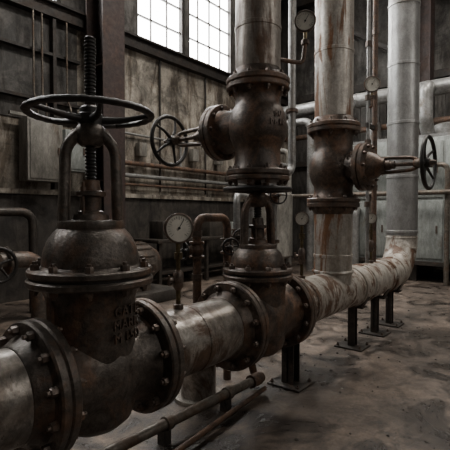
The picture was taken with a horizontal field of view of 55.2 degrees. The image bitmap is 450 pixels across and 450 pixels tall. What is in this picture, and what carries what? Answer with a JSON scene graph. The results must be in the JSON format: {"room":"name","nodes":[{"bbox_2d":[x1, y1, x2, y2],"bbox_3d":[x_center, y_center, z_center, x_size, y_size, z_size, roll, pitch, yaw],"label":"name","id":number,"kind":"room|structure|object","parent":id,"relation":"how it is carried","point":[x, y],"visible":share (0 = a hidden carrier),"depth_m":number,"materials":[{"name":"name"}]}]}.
{"room":"industrial pump room","nodes":[
{"label":"industrial pump room","id":0,"kind":"room"},
{"bbox_2d":[0,0,288,197],"bbox_3d":[-2.799,-3.035,7.984,0.300,8.500,15.900,1,2,39],"label":"wall","id":1,"kind":"structure","parent":0,"point":[182,91],"depth_m":9.44,"materials":[{"name":"metal"}]},
{"bbox_2d":[0,2,80,188],"bbox_3d":[-3.475,-2.065,6.820,0.139,2.920,2.600,1,2,39],"label":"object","id":2,"kind":"object","parent":1,"relation":"attached to","point":[16,84],"visible":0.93,"depth_m":7.18,"materials":[{"name":"grey metal"}]},
{"bbox_2d":[8,10,85,182],"bbox_3d":[-2.869,-2.114,7.177,0.345,2.800,1.320,1,2,39],"label":"upper cabinet","id":3,"kind":"object","parent":2,"relation":"attached to","point":[40,142],"visible":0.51,"depth_m":6.96,"materials":[{"name":"grey metal"}]},
{"bbox_2d":[0,188,245,303],"bbox_3d":[-2.699,0.304,7.860,0.120,1.830,15.100,1,2,39],"label":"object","id":4,"kind":"structure","parent":1,"relation":"attached to","point":[141,209],"depth_m":7.80,"materials":[{"name":"metal"}]},
{"bbox_2d":[0,0,287,106],"bbox_3d":[-2.589,-3.681,7.798,0.240,0.240,15.300,1,2,39],"label":"trim","id":5,"kind":"structure","parent":1,"relation":"attached to","point":[76,19],"depth_m":8.78,"materials":[{"name":"black metal"}]},
{"bbox_2d":[136,0,183,53],"bbox_3d":[-1.460,-5.299,9.493,0.140,2.850,1.420,1,2,39],"label":"window","id":6,"kind":"structure","parent":1,"relation":"in","point":[161,22],"depth_m":9.66,"materials":[{"name":"grey glass"}]},
{"bbox_2d":[125,60,246,194],"bbox_3d":[-0.203,-2.188,10.828,0.199,2.860,6.650,1,2,39],"label":"conduit","id":7,"kind":"object","parent":1,"relation":"attached to","point":[140,147],"visible":0.47,"depth_m":9.42,"materials":[{"name":"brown metal"}]},
{"bbox_2d":[189,0,231,72],"bbox_3d":[-0.396,-5.333,10.812,0.140,2.850,1.690,1,2,39],"label":"window","id":8,"kind":"structure","parent":1,"relation":"in","point":[210,21],"depth_m":10.97,"materials":[{"name":"grey glass"}]},
{"bbox_2d":[0,258,449,449],"bbox_3d":[1.708,1.356,4.461,11.880,0.100,15.900,1,2,39],"label":"floor","id":9,"kind":"structure","parent":0,"point":[327,417],"depth_m":3.40,"materials":[{"name":"concrete"}]},
{"bbox_2d":[0,207,45,318],"bbox_3d":[-4.319,0.576,3.507,1.028,1.510,6.239,1,2,39],"label":"pipe","id":10,"kind":"object","parent":9,"relation":"on","point":[9,260],"visible":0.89,"depth_m":5.68,"materials":[{"name":"metal"}]},
{"bbox_2d":[86,0,125,228],"bbox_3d":[-2.144,-3.028,7.713,0.700,8.500,0.660,1,2,39],"label":"steel column","id":11,"kind":"structure","parent":9,"relation":"on","point":[104,18],"depth_m":7.62,"materials":[{"name":"brown metal"}]},
{"bbox_2d":[80,197,175,302],"bbox_3d":[-1.649,0.371,6.822,0.900,1.750,1.800,1,2,39],"label":"pump","id":12,"kind":"object","parent":9,"relation":"on","point":[158,293],"visible":0.13,"depth_m":6.95,"materials":[{"name":"metal"}]},
{"bbox_2d":[98,372,266,449],"bbox_3d":[-0.261,1.268,2.656,0.308,0.170,1.915,1,2,39],"label":"drain pipe","id":13,"kind":"object","parent":9,"relation":"on","point":[162,428],"visible":1,"depth_m":2.76,"materials":[{"name":"metal"}]},
{"bbox_2d":[134,221,232,284],"bbox_3d":[-0.596,0.504,9.446,0.750,1.350,3.000,1,2,39],"label":"workbench","id":14,"kind":"object","parent":9,"relation":"on","point":[210,230],"visible":0.36,"depth_m":9.18,"materials":[{"name":"metal"}]},
{"bbox_2d":[175,214,238,379],"bbox_3d":[-0.051,0.618,3.549,0.260,1.424,0.853,1,2,39],"label":"loop","id":15,"kind":"object","parent":9,"relation":"on","point":[196,249],"visible":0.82,"depth_m":3.37,"materials":[{"name":"metal"}]},
{"bbox_2d":[175,364,256,406],"bbox_3d":[-0.054,1.100,3.328,0.680,0.470,0.379,0,1,-1],"label":"stub","id":16,"kind":"object","parent":9,"relation":"on","point":[196,387],"visible":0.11,"depth_m":3.21,"materials":[{"name":"metal"}]},
{"bbox_2d":[231,0,297,251],"bbox_3d":[0.310,-2.902,4.726,0.874,8.400,1.173,1,2,39],"label":"pipe","id":17,"kind":"object","parent":9,"relation":"on","point":[291,110],"visible":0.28,"depth_m":4.96,"materials":[{"name":"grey metal"}]},
{"bbox_2d":[90,296,449,448],"bbox_3d":[1.258,1.304,4.307,6.203,0.013,7.490,1,2,39],"label":"debris","id":18,"kind":"object","parent":9,"relation":"on","point":[295,439],"visible":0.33,"depth_m":3.90,"materials":[{"name":"grey stone"}]},
{"bbox_2d":[254,163,292,263],"bbox_3d":[1.220,-0.162,10.036,1.173,2.650,0.920,-1,2,-24],"label":"storage tank","id":19,"kind":"object","parent":9,"relation":"on","point":[285,210],"visible":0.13,"depth_m":9.61,"materials":[{"name":"grey metal"}]},
{"bbox_2d":[267,343,313,392],"bbox_3d":[0.549,1.052,3.589,0.344,0.554,0.260,1,2,39],"label":"support","id":20,"kind":"object","parent":9,"relation":"on","point":[290,379],"visible":0.62,"depth_m":3.56,"materials":[{"name":"metal"}]},
{"bbox_2d":[334,297,370,351],"bbox_3d":[1.365,1.026,4.601,0.344,0.554,0.260,1,2,39],"label":"support","id":21,"kind":"object","parent":9,"relation":"on","point":[351,343],"visible":0.83,"depth_m":4.57,"materials":[{"name":"metal"}]},
{"bbox_2d":[281,77,449,270],"bbox_3d":[5.089,-3.050,8.560,11.100,8.500,1.239,1,2,39],"label":"pipe","id":22,"kind":"object","parent":9,"relation":"on","point":[428,89],"visible":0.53,"depth_m":10.17,"materials":[{"name":"grey metal"}]},
{"bbox_2d":[292,103,449,285],"bbox_3d":[3.460,-0.913,10.099,5.500,4.149,2.236,1,2,39],"label":"cabinet","id":23,"kind":"object","parent":9,"relation":"on","point":[433,244],"visible":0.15,"depth_m":8.91,"materials":[{"name":"metal"}]},
{"bbox_2d":[358,288,390,337],"bbox_3d":[1.786,1.012,5.122,0.344,0.554,0.260,1,2,39],"label":"support","id":24,"kind":"object","parent":9,"relation":"on","point":[374,330],"visible":0.84,"depth_m":5.09,"materials":[{"name":"metal"}]},
{"bbox_2d":[379,283,403,327],"bbox_3d":[2.118,1.002,5.535,0.344,0.554,0.260,1,2,39],"label":"support","id":25,"kind":"object","parent":9,"relation":"on","point":[388,321],"visible":0.73,"depth_m":5.50,"materials":[{"name":"metal"}]},
{"bbox_2d":[0,235,417,449],"bbox_3d":[-0.406,0.609,2.393,0.600,0.780,9.417,1,2,39],"label":"process pipeline","id":26,"kind":"object","parent":25,"relation":"on","point":[225,328],"visible":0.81,"depth_m":2.42,"materials":[{"name":"metal"}]},
{"bbox_2d":[20,36,178,449],"bbox_3d":[-0.647,0.055,2.080,0.626,1.904,0.626,1,2,39],"label":"valve","id":27,"kind":"object","parent":26,"relation":"attached to","point":[120,354],"visible":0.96,"depth_m":1.94,"materials":[{"name":"metal"}]},
{"bbox_2d":[163,213,193,309],"bbox_3d":[-0.278,0.214,2.543,0.182,0.573,0.062,-1,2,-27],"label":"pressure gauge","id":28,"kind":"object","parent":26,"relation":"on","point":[178,228],"visible":0.99,"depth_m":2.52,"materials":[{"name":"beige metal"}]},
{"bbox_2d":[222,181,313,364],"bbox_3d":[0.241,0.329,3.189,0.600,1.299,0.660,1,2,39],"label":"valve","id":29,"kind":"object","parent":26,"relation":"attached to","point":[286,305],"visible":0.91,"depth_m":3.07,"materials":[{"name":"brown metal"}]},
{"bbox_2d":[150,76,289,185],"bbox_3d":[-0.048,-0.662,3.398,1.225,0.730,0.464,1,2,39],"label":"valve","id":30,"kind":"object","parent":29,"relation":"on","point":[254,133],"visible":0.98,"depth_m":3.03,"materials":[{"name":"brown metal"}]},
{"bbox_2d":[226,0,306,85],"bbox_3d":[0.266,-4.041,3.091,0.490,6.039,0.520,1,2,39],"label":"riser pipe","id":31,"kind":"object","parent":30,"relation":"on","point":[257,22],"visible":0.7,"depth_m":3.00,"materials":[{"name":"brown metal"}]},
{"bbox_2d":[294,10,315,44],"bbox_3d":[0.597,-1.470,3.203,0.161,0.245,0.054,0,1,10],"label":"pressure gauge","id":32,"kind":"object","parent":31,"relation":"attached to","point":[305,20],"visible":0.99,"depth_m":3.19,"materials":[{"name":"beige metal"}]},
{"bbox_2d":[294,211,308,278],"bbox_3d":[0.660,0.177,3.707,0.123,0.587,0.061,0,1,-2],"label":"pressure gauge","id":33,"kind":"object","parent":26,"relation":"on","point":[301,218],"visible":0.98,"depth_m":3.69,"materials":[{"name":"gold metal"}]},
{"bbox_2d":[307,0,360,284],"bbox_3d":[1.051,-3.236,4.103,0.499,7.680,0.499,-1,2,-22],"label":"riser pipe","id":34,"kind":"object","parent":26,"relation":"on","point":[334,26],"visible":0.91,"depth_m":4.01,"materials":[{"name":"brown metal"}]},
{"bbox_2d":[307,124,436,202],"bbox_3d":[1.316,-0.567,3.965,1.179,0.710,0.520,1,2,39],"label":"valve","id":35,"kind":"object","parent":34,"relation":"on","point":[335,167],"visible":0.98,"depth_m":3.95,"materials":[{"name":"brown metal"}]},
{"bbox_2d":[364,0,378,262],"bbox_3d":[1.690,-3.331,4.882,0.094,7.550,0.320,1,2,39],"label":"pipe","id":36,"kind":"object","parent":26,"relation":"on","point":[372,103],"visible":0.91,"depth_m":4.96,"materials":[{"name":"metal"}]},
{"bbox_2d":[364,76,380,98],"bbox_3d":[1.647,-1.542,4.822,0.182,0.246,0.055,0,1,12],"label":"pressure gauge","id":37,"kind":"object","parent":36,"relation":"attached to","point":[372,84],"visible":1,"depth_m":4.80,"materials":[{"name":"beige metal"}]},
{"bbox_2d":[369,213,376,262],"bbox_3d":[1.674,0.149,4.932,0.128,0.579,0.061,0,1,9],"label":"pressure gauge","id":38,"kind":"object","parent":26,"relation":"on","point":[372,217],"visible":0.71,"depth_m":4.91,"materials":[{"name":"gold metal"}]},
{"bbox_2d":[386,0,420,235],"bbox_3d":[2.420,-3.511,5.793,0.416,7.300,0.416,1,2,39],"label":"riser pipe","id":39,"kind":"object","parent":26,"relation":"on","point":[403,67],"visible":1,"depth_m":5.68,"materials":[{"name":"grey metal"}]},
{"bbox_2d":[418,0,436,270],"bbox_3d":[5.076,-3.112,11.011,0.600,8.500,0.600,1,2,39],"label":"steel column","id":40,"kind":"structure","parent":9,"relation":"on","point":[427,8],"depth_m":10.93,"materials":[{"name":"black metal"}]},
{"bbox_2d":[296,0,387,50],"bbox_3d":[6.258,-5.290,10.111,10.500,3.201,0.270,1,2,39],"label":"brace","id":41,"kind":"object","parent":40,"relation":"attached to","point":[300,4],"visible":0.39,"depth_m":12.87,"materials":[{"name":"grey metal"}]},
{"bbox_2d":[291,0,449,268],"bbox_3d":[6.721,-3.095,10.327,11.580,8.500,0.300,1,2,39],"label":"wall","id":42,"kind":"structure","parent":0,"point":[305,72],"depth_m":12.35,"materials":[{"name":"grey metal"}]},
{"bbox_2d":[295,67,449,167],"bbox_3d":[6.543,-2.841,10.181,11.065,2.200,0.160,1,2,39],"label":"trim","id":43,"kind":"structure","parent":42,"relation":"attached to","point":[445,72],"depth_m":12.26,"materials":[{"name":"grey metal"}]}
]}

